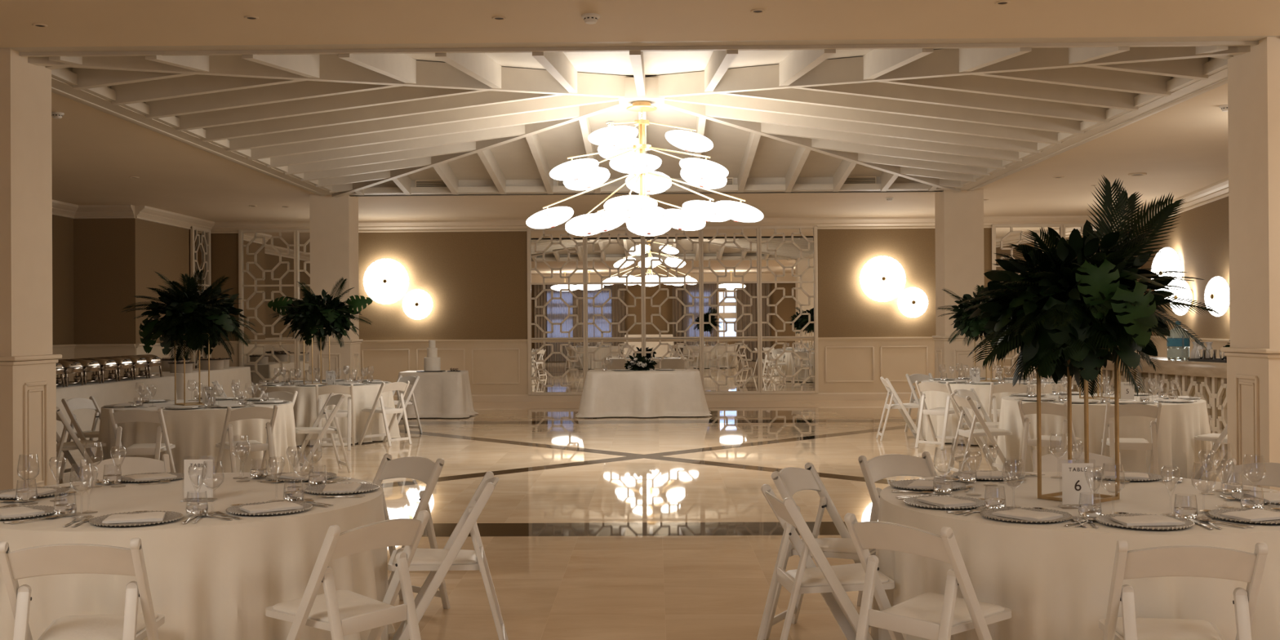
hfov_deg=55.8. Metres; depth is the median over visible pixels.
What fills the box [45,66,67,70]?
rafter
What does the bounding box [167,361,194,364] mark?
food tray
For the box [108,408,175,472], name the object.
folding chair
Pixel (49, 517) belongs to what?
spoon
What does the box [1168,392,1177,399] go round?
tumbler
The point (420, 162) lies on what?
rafter
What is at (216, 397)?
napkin
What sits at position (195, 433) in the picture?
tablecloth
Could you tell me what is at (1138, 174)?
recessed light
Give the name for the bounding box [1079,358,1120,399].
stand
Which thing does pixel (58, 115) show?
smoke detector
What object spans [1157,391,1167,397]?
tumbler
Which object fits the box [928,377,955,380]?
charger plate
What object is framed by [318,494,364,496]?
fork
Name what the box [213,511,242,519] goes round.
fork
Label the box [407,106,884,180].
ceiling
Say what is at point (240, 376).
tablecloth
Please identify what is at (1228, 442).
wine glass
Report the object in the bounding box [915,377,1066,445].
tablecloth
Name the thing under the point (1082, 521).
knife
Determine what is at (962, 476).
tumbler
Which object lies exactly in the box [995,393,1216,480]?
tablecloth
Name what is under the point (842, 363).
wainscoting
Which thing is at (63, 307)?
wall
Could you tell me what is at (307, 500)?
spoon
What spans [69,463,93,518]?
wine glass
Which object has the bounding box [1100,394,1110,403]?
tumbler
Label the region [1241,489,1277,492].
spoon
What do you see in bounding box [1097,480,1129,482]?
spoon
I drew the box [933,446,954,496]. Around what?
wine glass
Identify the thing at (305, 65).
rafter
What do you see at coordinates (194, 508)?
tumbler
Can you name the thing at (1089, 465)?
glass
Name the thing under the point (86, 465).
glass
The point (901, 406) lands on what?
folding chair
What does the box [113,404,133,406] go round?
napkin
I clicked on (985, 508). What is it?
spoon
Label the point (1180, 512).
tumbler
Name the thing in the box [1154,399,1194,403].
charger plate
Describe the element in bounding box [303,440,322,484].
wine glass
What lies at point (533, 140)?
rafter
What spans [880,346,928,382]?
trim
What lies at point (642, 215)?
chandelier
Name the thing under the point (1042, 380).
charger plate
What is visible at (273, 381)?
tumbler
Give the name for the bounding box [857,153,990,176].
rafter
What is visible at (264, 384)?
charger plate
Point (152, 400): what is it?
napkin
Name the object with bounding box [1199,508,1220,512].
spoon
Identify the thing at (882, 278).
wall lamp
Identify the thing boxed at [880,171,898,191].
rafter
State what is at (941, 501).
napkin
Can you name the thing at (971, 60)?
rafter
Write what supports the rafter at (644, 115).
on the trim at (1216, 64)
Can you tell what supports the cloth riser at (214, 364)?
on the tablecloth at (240, 376)
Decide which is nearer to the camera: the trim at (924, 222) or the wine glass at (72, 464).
the wine glass at (72, 464)
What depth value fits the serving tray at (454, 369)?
20.01 m
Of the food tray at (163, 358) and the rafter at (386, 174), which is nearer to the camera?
the rafter at (386, 174)
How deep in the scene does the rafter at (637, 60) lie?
10.57 m
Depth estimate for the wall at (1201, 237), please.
19.44 m
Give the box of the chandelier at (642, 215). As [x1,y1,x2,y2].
[525,101,764,236]
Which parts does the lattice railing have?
fretwork panel, fretwork panel, fretwork panel, fretwork panel, fretwork panel, fretwork panel, fretwork panel, fretwork panel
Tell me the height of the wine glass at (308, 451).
0.212 m
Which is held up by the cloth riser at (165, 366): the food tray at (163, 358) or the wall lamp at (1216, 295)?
the food tray at (163, 358)
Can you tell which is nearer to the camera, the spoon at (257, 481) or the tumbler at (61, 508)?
the tumbler at (61, 508)
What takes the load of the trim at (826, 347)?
attached to the wall at (476, 282)
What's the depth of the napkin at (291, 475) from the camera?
5.97 m
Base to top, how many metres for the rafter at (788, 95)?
0.727 m
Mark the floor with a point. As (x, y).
(660, 527)
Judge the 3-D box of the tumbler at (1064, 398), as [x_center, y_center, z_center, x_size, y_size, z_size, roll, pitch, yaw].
[4.012,0.724,11.470,0.086,0.095,0.086,0,0,-19]
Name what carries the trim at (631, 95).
attached to the rafter at (333, 68)
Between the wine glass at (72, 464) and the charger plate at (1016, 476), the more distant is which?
the charger plate at (1016, 476)
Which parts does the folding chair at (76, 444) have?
leg, seat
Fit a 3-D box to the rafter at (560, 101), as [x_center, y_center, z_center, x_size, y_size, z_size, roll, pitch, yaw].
[-2.470,-2.348,13.862,4.540,0.789,0.085,0,0,1]
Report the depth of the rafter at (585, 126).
15.68 m
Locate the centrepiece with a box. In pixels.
[624,354,657,370]
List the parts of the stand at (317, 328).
leg, leg, leg, leg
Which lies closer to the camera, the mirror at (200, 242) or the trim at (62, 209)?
the trim at (62, 209)
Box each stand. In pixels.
[174,333,209,405]
[302,328,329,384]
[973,336,1002,382]
[1036,347,1119,503]
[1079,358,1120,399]
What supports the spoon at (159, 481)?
on the tablecloth at (210, 578)
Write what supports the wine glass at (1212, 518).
on the tablecloth at (1055, 579)
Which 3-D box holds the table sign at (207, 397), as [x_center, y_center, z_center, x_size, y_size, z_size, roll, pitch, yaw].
[-4.158,0.727,11.670,0.142,0.194,0.060,0,0,1]
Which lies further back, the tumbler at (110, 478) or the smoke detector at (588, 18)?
the smoke detector at (588, 18)
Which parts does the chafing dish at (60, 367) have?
lid, leg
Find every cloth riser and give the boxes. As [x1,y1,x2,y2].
[160,360,189,371]
[169,363,192,373]
[200,360,223,369]
[223,359,229,368]
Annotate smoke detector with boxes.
[51,111,64,119]
[581,13,599,24]
[605,121,613,126]
[885,197,893,200]
[1219,104,1227,111]
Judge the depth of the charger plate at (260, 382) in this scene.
16.07 m
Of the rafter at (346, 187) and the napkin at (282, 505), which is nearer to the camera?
the napkin at (282, 505)
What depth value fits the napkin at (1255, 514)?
4.56 m
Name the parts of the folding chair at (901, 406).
leg, backrest, leg, seat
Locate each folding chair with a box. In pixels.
[0,537,164,639]
[56,407,106,479]
[57,395,101,479]
[80,453,170,481]
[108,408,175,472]
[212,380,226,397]
[214,404,277,472]
[258,390,297,406]
[265,510,429,639]
[295,392,351,472]
[315,383,355,451]
[358,380,412,446]
[372,453,450,608]
[387,471,508,639]
[392,375,422,432]
[756,484,894,639]
[764,462,875,639]
[844,512,1011,639]
[857,451,937,605]
[875,376,924,440]
[904,373,933,431]
[915,380,967,449]
[946,393,1013,475]
[951,387,999,466]
[986,382,1030,452]
[1017,400,1081,471]
[1032,449,1120,471]
[1098,539,1268,639]
[1101,402,1161,474]
[1193,424,1227,481]
[1222,457,1279,487]
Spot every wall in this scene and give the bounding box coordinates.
[52,214,74,345]
[73,217,138,344]
[137,218,190,343]
[210,227,1141,341]
[1140,195,1230,339]
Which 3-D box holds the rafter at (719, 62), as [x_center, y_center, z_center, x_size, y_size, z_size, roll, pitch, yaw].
[0.716,-2.349,11.077,0.085,0.727,4.030,0,0,1]
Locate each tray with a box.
[161,357,191,360]
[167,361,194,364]
[197,357,226,359]
[447,367,460,371]
[1187,358,1226,362]
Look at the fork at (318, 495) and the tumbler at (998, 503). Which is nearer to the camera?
the tumbler at (998, 503)
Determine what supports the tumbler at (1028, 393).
on the tablecloth at (1179, 423)
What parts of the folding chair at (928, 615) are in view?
leg, backrest, seat rail, leg, seat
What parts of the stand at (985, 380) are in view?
leg, leg, frame, leg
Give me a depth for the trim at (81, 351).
20.45 m
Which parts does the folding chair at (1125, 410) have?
leg, seat, seat rail, backrest, leg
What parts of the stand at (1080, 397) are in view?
leg, frame, leg, leg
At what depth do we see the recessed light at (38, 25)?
8.26 m
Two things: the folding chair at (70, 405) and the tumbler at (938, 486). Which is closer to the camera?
the tumbler at (938, 486)
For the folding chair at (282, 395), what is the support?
on the floor
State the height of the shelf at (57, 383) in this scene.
0.012 m
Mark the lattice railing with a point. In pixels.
(1206, 380)
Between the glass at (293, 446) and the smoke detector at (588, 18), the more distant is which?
the smoke detector at (588, 18)
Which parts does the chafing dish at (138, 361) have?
leg, lid, leg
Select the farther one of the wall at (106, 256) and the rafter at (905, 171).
the wall at (106, 256)
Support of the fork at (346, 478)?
on the tablecloth at (210, 578)
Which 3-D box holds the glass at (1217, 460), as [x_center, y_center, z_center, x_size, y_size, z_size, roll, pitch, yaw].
[2.359,0.660,4.878,0.071,0.189,0.071,0,0,-32]
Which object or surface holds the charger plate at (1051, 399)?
on the tablecloth at (1179, 423)
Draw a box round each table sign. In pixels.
[180,455,216,502]
[202,386,215,405]
[324,370,336,384]
[969,368,979,381]
[1057,462,1095,508]
[1120,382,1133,400]
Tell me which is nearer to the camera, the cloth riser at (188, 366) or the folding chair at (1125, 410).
the folding chair at (1125, 410)
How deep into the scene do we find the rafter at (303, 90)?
11.65 m
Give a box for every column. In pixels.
[0,48,62,490]
[307,194,363,381]
[932,188,985,378]
[1220,36,1279,490]
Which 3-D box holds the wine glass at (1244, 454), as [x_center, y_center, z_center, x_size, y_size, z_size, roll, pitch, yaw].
[2.468,0.647,4.861,0.087,0.212,0.087,0,0,-32]
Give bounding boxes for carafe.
[1190,342,1198,358]
[1195,342,1206,358]
[1205,342,1213,358]
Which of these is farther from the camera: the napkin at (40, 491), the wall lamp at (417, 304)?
the wall lamp at (417, 304)
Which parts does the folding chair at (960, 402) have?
leg, backrest, seat rail, leg, seat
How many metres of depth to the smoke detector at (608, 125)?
15.58 m
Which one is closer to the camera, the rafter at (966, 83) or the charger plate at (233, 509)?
the charger plate at (233, 509)
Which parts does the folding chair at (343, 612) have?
seat, leg, seat rail, backrest, leg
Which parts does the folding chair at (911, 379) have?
leg, backrest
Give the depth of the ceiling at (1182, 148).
8.72 m
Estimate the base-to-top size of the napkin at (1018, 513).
0.018 m
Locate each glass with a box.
[17,453,39,505]
[48,456,66,501]
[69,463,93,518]
[79,465,97,513]
[83,441,103,488]
[110,445,126,487]
[201,460,224,514]
[231,435,249,478]
[235,442,250,481]
[267,457,284,502]
[286,445,302,487]
[293,450,313,500]
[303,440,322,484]
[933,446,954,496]
[951,437,969,484]
[964,450,982,495]
[982,444,998,485]
[1002,457,1025,494]
[1004,459,1022,507]
[1048,432,1067,478]
[1084,465,1103,515]
[1100,463,1124,496]
[1160,466,1180,515]
[1191,461,1216,519]
[1198,449,1216,494]
[1210,442,1232,492]
[1214,459,1234,507]
[1241,453,1266,508]
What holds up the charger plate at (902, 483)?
on the tablecloth at (1055, 579)
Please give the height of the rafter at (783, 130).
0.638 m
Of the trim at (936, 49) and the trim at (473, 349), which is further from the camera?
the trim at (473, 349)
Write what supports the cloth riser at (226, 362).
on the tablecloth at (240, 376)
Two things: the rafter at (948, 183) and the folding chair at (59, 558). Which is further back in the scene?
the rafter at (948, 183)
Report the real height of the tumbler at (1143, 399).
0.095 m
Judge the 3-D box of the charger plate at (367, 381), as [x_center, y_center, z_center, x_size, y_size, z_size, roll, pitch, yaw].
[-3.512,0.831,16.136,0.340,0.016,0.339,0,0,20]
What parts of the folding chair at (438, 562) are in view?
seat, seat rail, backrest, leg, leg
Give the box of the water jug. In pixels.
[1166,321,1190,359]
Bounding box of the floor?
[56,400,1227,639]
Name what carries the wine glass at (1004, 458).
on the tablecloth at (1055, 579)
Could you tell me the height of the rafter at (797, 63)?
0.638 m
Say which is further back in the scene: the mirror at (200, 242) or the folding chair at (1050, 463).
the mirror at (200, 242)
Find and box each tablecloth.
[0,472,395,639]
[56,376,177,443]
[93,398,300,473]
[150,366,252,399]
[253,380,400,445]
[396,370,478,417]
[575,368,712,417]
[871,471,1279,639]
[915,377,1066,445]
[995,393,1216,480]
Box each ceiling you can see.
[0,0,1279,222]
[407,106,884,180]
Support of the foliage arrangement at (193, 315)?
on the stand at (184, 403)
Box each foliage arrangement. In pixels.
[120,268,256,363]
[267,277,373,351]
[937,284,1000,347]
[956,174,1219,399]
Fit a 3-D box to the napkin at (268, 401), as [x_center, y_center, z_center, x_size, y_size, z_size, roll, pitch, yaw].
[-3.649,0.808,11.965,0.158,0.018,0.216,0,0,6]
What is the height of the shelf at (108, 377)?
0.012 m
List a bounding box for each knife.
[3,515,64,524]
[182,514,197,524]
[311,503,328,506]
[891,489,942,493]
[939,475,967,482]
[946,510,982,513]
[1064,519,1086,526]
[1188,518,1213,529]
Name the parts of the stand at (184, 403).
leg, leg, frame, leg, leg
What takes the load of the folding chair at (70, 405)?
on the floor
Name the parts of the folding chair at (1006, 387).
leg, backrest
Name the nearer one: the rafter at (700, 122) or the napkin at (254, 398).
the napkin at (254, 398)
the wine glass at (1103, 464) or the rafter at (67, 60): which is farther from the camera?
the rafter at (67, 60)
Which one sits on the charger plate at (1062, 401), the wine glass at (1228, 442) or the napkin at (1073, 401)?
the napkin at (1073, 401)
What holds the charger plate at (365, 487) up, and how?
on the tablecloth at (210, 578)
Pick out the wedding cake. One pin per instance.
(432, 363)
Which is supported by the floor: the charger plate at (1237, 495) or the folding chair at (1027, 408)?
the folding chair at (1027, 408)
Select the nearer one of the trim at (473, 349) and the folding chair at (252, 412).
the folding chair at (252, 412)
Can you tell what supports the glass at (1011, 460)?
on the tablecloth at (1055, 579)
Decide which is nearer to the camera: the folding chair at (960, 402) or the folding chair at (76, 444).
the folding chair at (76, 444)
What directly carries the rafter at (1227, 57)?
on the trim at (1216, 64)
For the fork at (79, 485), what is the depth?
5.69 m
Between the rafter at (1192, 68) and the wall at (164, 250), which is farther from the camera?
the wall at (164, 250)
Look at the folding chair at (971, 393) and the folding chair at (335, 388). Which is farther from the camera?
the folding chair at (335, 388)
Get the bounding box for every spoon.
[0,500,15,502]
[8,515,58,524]
[57,491,76,497]
[138,480,169,484]
[192,513,206,523]
[257,480,279,482]
[304,499,333,505]
[326,481,365,483]
[891,491,933,493]
[934,476,959,479]
[953,508,991,514]
[964,485,974,491]
[998,479,1025,482]
[1075,518,1095,526]
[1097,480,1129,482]
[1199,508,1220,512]
[1200,519,1222,528]
[1219,495,1235,499]
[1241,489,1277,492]
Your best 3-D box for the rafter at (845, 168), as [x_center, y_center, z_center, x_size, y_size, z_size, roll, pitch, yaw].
[2.989,-2.202,17.633,0.085,0.460,1.840,0,0,1]
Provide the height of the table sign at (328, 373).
0.194 m
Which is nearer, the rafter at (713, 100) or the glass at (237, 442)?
the glass at (237, 442)
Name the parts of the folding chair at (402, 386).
seat, leg, seat rail, backrest, leg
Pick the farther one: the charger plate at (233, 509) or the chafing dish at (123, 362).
the chafing dish at (123, 362)
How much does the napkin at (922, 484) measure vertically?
0.018 m
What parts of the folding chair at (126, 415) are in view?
leg, backrest, seat rail, leg, seat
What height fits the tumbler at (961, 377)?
0.095 m
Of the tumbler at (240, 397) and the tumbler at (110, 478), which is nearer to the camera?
the tumbler at (110, 478)
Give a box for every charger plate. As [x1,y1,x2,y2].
[0,486,69,498]
[0,505,54,519]
[88,510,183,526]
[103,404,133,407]
[120,471,184,482]
[134,399,170,402]
[164,405,204,409]
[210,404,248,408]
[215,396,235,399]
[226,501,312,515]
[244,397,279,400]
[253,400,289,404]
[259,382,285,383]
[262,383,287,386]
[266,471,337,481]
[300,383,327,386]
[302,482,379,494]
[337,382,364,385]
[364,381,389,382]
[889,479,965,490]
[903,495,985,509]
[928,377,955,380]
[937,381,965,382]
[952,470,1024,480]
[968,382,997,384]
[979,506,1072,523]
[1010,393,1045,396]
[1018,397,1055,401]
[1033,380,1062,382]
[1059,392,1088,395]
[1059,400,1098,403]
[1093,471,1164,480]
[1095,512,1195,529]
[1108,400,1147,404]
[1133,392,1151,395]
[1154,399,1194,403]
[1162,395,1200,399]
[1206,507,1279,524]
[1231,491,1279,504]
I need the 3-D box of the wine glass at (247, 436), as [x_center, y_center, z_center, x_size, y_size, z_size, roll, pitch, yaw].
[-1.987,0.680,6.016,0.087,0.212,0.087,-1,0,33]
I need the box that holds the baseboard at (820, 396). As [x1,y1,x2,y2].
[252,392,919,402]
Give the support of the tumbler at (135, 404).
on the tablecloth at (195, 433)
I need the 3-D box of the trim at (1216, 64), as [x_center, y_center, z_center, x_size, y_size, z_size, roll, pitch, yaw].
[0.022,-2.047,13.829,10.130,0.122,10.130,0,0,1]
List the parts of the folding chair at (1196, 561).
leg, seat, backrest, leg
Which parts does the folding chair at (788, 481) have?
leg, backrest, seat rail, leg, seat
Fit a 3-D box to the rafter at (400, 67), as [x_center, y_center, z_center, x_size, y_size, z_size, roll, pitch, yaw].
[-2.213,-2.244,10.383,0.085,0.548,2.570,0,0,1]
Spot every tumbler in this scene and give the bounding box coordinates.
[15,478,37,502]
[53,490,76,516]
[102,463,122,485]
[133,399,142,406]
[140,393,149,402]
[185,490,208,516]
[193,392,202,399]
[204,399,213,406]
[235,394,244,399]
[237,395,247,404]
[249,459,267,479]
[259,391,268,400]
[272,377,279,383]
[283,479,303,501]
[308,465,327,486]
[933,471,952,494]
[958,373,964,379]
[958,461,977,483]
[983,484,1006,508]
[998,375,1005,382]
[1026,387,1035,395]
[1040,376,1048,381]
[1052,385,1060,395]
[1057,395,1067,400]
[1078,492,1102,519]
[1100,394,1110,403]
[1105,386,1114,395]
[1139,395,1149,402]
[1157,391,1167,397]
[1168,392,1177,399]
[1173,495,1198,518]
[1221,472,1243,494]
[1240,485,1264,509]
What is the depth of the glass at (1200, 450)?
5.26 m
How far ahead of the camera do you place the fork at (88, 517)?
4.69 m
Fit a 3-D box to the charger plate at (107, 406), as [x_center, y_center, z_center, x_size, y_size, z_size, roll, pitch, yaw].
[-4.942,0.821,11.559,0.339,0.016,0.340,0,0,8]
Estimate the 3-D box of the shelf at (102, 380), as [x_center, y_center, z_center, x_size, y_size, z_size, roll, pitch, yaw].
[-7.543,0.833,16.823,0.300,0.012,0.360,0,0,1]
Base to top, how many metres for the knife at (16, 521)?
0.006 m
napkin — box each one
[0,488,56,497]
[0,506,44,517]
[102,511,165,523]
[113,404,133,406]
[123,472,177,480]
[137,399,164,401]
[168,405,198,408]
[215,396,234,399]
[217,404,244,406]
[240,501,302,513]
[248,397,274,399]
[260,400,283,402]
[277,471,329,479]
[322,483,361,492]
[342,382,361,384]
[906,480,946,488]
[915,496,976,506]
[940,380,961,382]
[971,471,1013,478]
[991,508,1062,520]
[1022,397,1050,399]
[1060,391,1083,393]
[1065,400,1092,402]
[1099,471,1148,479]
[1110,515,1185,525]
[1113,400,1142,403]
[1159,399,1188,401]
[1177,395,1189,398]
[1219,508,1279,521]
[1244,492,1279,502]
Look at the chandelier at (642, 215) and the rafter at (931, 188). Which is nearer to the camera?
the chandelier at (642, 215)
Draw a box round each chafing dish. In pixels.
[56,359,84,386]
[56,362,65,386]
[59,358,101,385]
[78,356,117,382]
[95,355,133,381]
[111,355,147,379]
[126,354,162,377]
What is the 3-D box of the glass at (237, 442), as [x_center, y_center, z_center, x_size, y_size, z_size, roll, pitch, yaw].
[-1.936,0.691,5.897,0.071,0.189,0.071,-1,0,33]
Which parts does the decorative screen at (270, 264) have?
post, fretwork panel, fretwork panel, fretwork panel, rail, rail, rail, post, fretwork panel, fretwork panel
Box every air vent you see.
[415,179,447,186]
[557,180,564,186]
[725,177,733,184]
[844,176,875,183]
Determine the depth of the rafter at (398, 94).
12.37 m
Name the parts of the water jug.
handle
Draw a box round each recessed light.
[32,23,48,27]
[244,15,258,20]
[492,16,506,20]
[750,8,764,13]
[995,0,1009,5]
[1128,172,1146,176]
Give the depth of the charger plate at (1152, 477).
5.76 m
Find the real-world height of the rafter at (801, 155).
0.548 m
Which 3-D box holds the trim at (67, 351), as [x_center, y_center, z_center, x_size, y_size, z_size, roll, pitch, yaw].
[-9.689,0.982,9.093,0.060,1.235,22.750,0,0,1]
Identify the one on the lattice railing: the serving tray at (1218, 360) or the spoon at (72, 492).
the serving tray at (1218, 360)
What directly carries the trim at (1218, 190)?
attached to the wall at (1201, 237)
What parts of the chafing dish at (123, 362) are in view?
lid, leg, leg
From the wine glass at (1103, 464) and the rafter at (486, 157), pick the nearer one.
the wine glass at (1103, 464)
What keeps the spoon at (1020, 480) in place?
on the tablecloth at (1055, 579)
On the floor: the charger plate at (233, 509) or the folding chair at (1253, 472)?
the folding chair at (1253, 472)
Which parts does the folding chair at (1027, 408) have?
leg, backrest, seat rail, leg, seat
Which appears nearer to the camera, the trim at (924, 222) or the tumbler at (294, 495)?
the tumbler at (294, 495)
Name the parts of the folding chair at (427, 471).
leg, backrest, seat rail, leg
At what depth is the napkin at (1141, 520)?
4.44 m
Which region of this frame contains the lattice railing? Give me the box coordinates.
[1048,356,1227,449]
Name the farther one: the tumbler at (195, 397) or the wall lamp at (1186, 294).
the wall lamp at (1186, 294)
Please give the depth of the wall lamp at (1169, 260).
20.76 m
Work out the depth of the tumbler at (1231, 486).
5.22 m
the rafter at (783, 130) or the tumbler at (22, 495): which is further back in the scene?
the rafter at (783, 130)
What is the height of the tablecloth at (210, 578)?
0.735 m
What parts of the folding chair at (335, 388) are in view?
leg, backrest, seat rail, leg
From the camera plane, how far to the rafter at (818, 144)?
15.94 m
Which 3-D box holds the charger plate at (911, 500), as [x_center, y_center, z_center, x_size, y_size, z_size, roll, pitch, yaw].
[1.261,0.754,4.991,0.339,0.016,0.340,0,0,-19]
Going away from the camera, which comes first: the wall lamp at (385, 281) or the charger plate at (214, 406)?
the charger plate at (214, 406)
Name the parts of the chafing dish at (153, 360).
leg, lid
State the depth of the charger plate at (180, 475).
5.95 m
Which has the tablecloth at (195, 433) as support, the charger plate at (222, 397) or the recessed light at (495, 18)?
the charger plate at (222, 397)
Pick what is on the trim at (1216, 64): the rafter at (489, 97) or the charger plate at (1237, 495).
the rafter at (489, 97)
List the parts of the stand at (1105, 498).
leg, leg, frame, leg, leg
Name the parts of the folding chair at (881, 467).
leg, backrest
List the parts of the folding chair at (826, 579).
leg, backrest, seat rail, leg, seat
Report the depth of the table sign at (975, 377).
15.19 m
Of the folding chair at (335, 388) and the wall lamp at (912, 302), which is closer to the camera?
the folding chair at (335, 388)
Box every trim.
[0,35,1279,196]
[52,200,78,218]
[52,344,75,381]
[74,204,135,218]
[74,343,135,379]
[135,205,214,232]
[135,342,191,374]
[210,215,1137,233]
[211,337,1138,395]
[332,53,633,76]
[334,48,936,76]
[361,348,409,379]
[416,348,465,370]
[471,348,519,384]
[617,76,664,106]
[644,48,938,77]
[825,346,874,382]
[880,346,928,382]
[1133,177,1228,226]
[1144,335,1230,358]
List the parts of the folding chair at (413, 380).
leg, backrest, leg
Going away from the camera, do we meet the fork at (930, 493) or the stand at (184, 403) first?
the fork at (930, 493)
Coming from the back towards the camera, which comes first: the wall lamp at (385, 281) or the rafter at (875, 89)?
the wall lamp at (385, 281)
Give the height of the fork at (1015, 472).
0.010 m
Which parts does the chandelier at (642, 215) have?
lamp shade, lamp shade, lamp shade, lamp shade, arm, arm, lamp shade, arm, lamp shade, arm, lamp shade, arm, lamp shade, arm, lamp shade, lamp shade, lamp shade, lamp shade, arm, arm, arm, arm, arm, lamp shade, lamp shade, arm, lamp shade, lamp shade, lamp shade, lamp shade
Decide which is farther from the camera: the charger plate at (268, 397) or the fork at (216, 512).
the charger plate at (268, 397)
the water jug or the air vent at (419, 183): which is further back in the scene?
the air vent at (419, 183)
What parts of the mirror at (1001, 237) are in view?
post, fretwork panel, fretwork panel, rail, post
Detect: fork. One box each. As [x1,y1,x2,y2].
[36,484,79,487]
[62,515,84,526]
[71,515,93,526]
[200,512,232,519]
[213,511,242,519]
[315,495,362,497]
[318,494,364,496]
[326,478,351,481]
[895,493,937,497]
[955,506,985,514]
[963,506,985,515]
[1014,471,1044,475]
[1071,515,1087,527]
[1083,516,1097,528]
[1191,518,1246,528]
[1200,517,1254,527]
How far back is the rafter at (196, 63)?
9.72 m
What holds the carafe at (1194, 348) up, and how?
on the lattice railing
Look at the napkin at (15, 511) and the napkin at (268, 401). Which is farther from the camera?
the napkin at (268, 401)
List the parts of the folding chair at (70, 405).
leg, backrest, seat, leg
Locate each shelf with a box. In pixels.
[56,382,79,384]
[69,380,97,382]
[87,378,114,381]
[104,377,129,378]
[120,375,144,377]
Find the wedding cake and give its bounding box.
[416,340,445,372]
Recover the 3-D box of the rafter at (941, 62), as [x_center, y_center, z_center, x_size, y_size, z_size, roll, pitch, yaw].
[2.439,-2.378,11.350,0.100,0.808,6.647,0,0,-44]
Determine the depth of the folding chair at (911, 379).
16.66 m
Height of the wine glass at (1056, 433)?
0.212 m
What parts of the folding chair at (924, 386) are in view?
leg, backrest, seat rail, leg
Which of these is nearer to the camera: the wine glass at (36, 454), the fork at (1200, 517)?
the fork at (1200, 517)
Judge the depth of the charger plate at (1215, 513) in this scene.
4.59 m
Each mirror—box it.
[190,226,211,368]
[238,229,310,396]
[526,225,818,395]
[991,222,1135,378]
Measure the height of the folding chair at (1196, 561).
0.814 m
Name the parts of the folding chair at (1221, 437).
seat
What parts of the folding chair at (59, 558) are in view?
leg, backrest, seat, leg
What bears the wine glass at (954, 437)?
on the tablecloth at (1055, 579)
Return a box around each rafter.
[27,53,634,97]
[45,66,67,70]
[48,56,82,64]
[72,67,195,89]
[111,74,302,105]
[145,55,208,71]
[145,80,403,119]
[175,85,487,131]
[202,90,564,142]
[226,94,618,151]
[241,54,319,78]
[247,106,579,159]
[266,124,524,168]
[284,141,475,175]
[301,156,431,182]
[315,170,390,187]
[328,182,352,193]
[332,100,619,197]
[337,53,416,83]
[355,189,364,195]
[391,175,411,195]
[432,162,458,194]
[435,53,502,88]
[477,148,506,194]
[525,133,553,194]
[532,52,577,93]
[578,116,600,193]
[629,50,644,95]
[638,111,647,154]
[647,45,1250,97]
[663,100,960,192]
[664,93,1061,145]
[689,116,706,192]
[704,49,737,91]
[705,105,1040,154]
[719,88,1084,134]
[737,132,760,192]
[760,122,1022,162]
[778,48,835,86]
[785,146,810,191]
[795,81,1109,123]
[811,138,1005,169]
[832,160,856,191]
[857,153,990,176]
[862,48,933,79]
[877,75,1137,111]
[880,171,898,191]
[900,166,975,182]
[928,185,937,191]
[939,178,963,188]
[959,47,1031,72]
[972,66,1170,96]
[1068,46,1129,63]
[1082,57,1208,79]
[1195,45,1228,53]
[1212,55,1233,59]
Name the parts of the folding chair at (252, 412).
seat, leg, seat rail, backrest, leg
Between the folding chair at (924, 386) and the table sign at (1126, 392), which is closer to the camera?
the table sign at (1126, 392)
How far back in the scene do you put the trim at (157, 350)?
21.18 m
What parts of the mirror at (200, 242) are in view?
post, rail, mirror pane, fretwork panel, fretwork panel, post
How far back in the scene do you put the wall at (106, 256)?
20.47 m
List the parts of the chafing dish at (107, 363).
leg, lid, leg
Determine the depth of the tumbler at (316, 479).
5.68 m
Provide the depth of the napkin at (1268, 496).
5.05 m
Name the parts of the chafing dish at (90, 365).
leg, lid, leg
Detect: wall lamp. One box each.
[363,257,408,304]
[402,288,432,319]
[859,255,906,302]
[897,287,928,317]
[1151,247,1182,299]
[1168,280,1193,315]
[1204,275,1229,316]
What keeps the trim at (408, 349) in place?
attached to the wall at (476, 282)
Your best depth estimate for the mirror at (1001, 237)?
23.65 m
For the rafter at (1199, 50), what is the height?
0.281 m
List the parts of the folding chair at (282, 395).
backrest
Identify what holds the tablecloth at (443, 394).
on the folding table
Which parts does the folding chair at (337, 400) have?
seat, leg, seat rail, backrest, leg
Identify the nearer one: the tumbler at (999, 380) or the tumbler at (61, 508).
the tumbler at (61, 508)
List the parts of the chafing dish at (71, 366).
leg, lid, leg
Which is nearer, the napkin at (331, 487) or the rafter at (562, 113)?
the napkin at (331, 487)
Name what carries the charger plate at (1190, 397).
on the tablecloth at (1179, 423)
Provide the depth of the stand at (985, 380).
15.52 m
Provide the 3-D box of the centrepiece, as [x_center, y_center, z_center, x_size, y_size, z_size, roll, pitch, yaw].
[0.012,0.693,19.960,0.550,0.273,0.453,0,0,1]
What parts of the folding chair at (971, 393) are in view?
leg, backrest, leg, seat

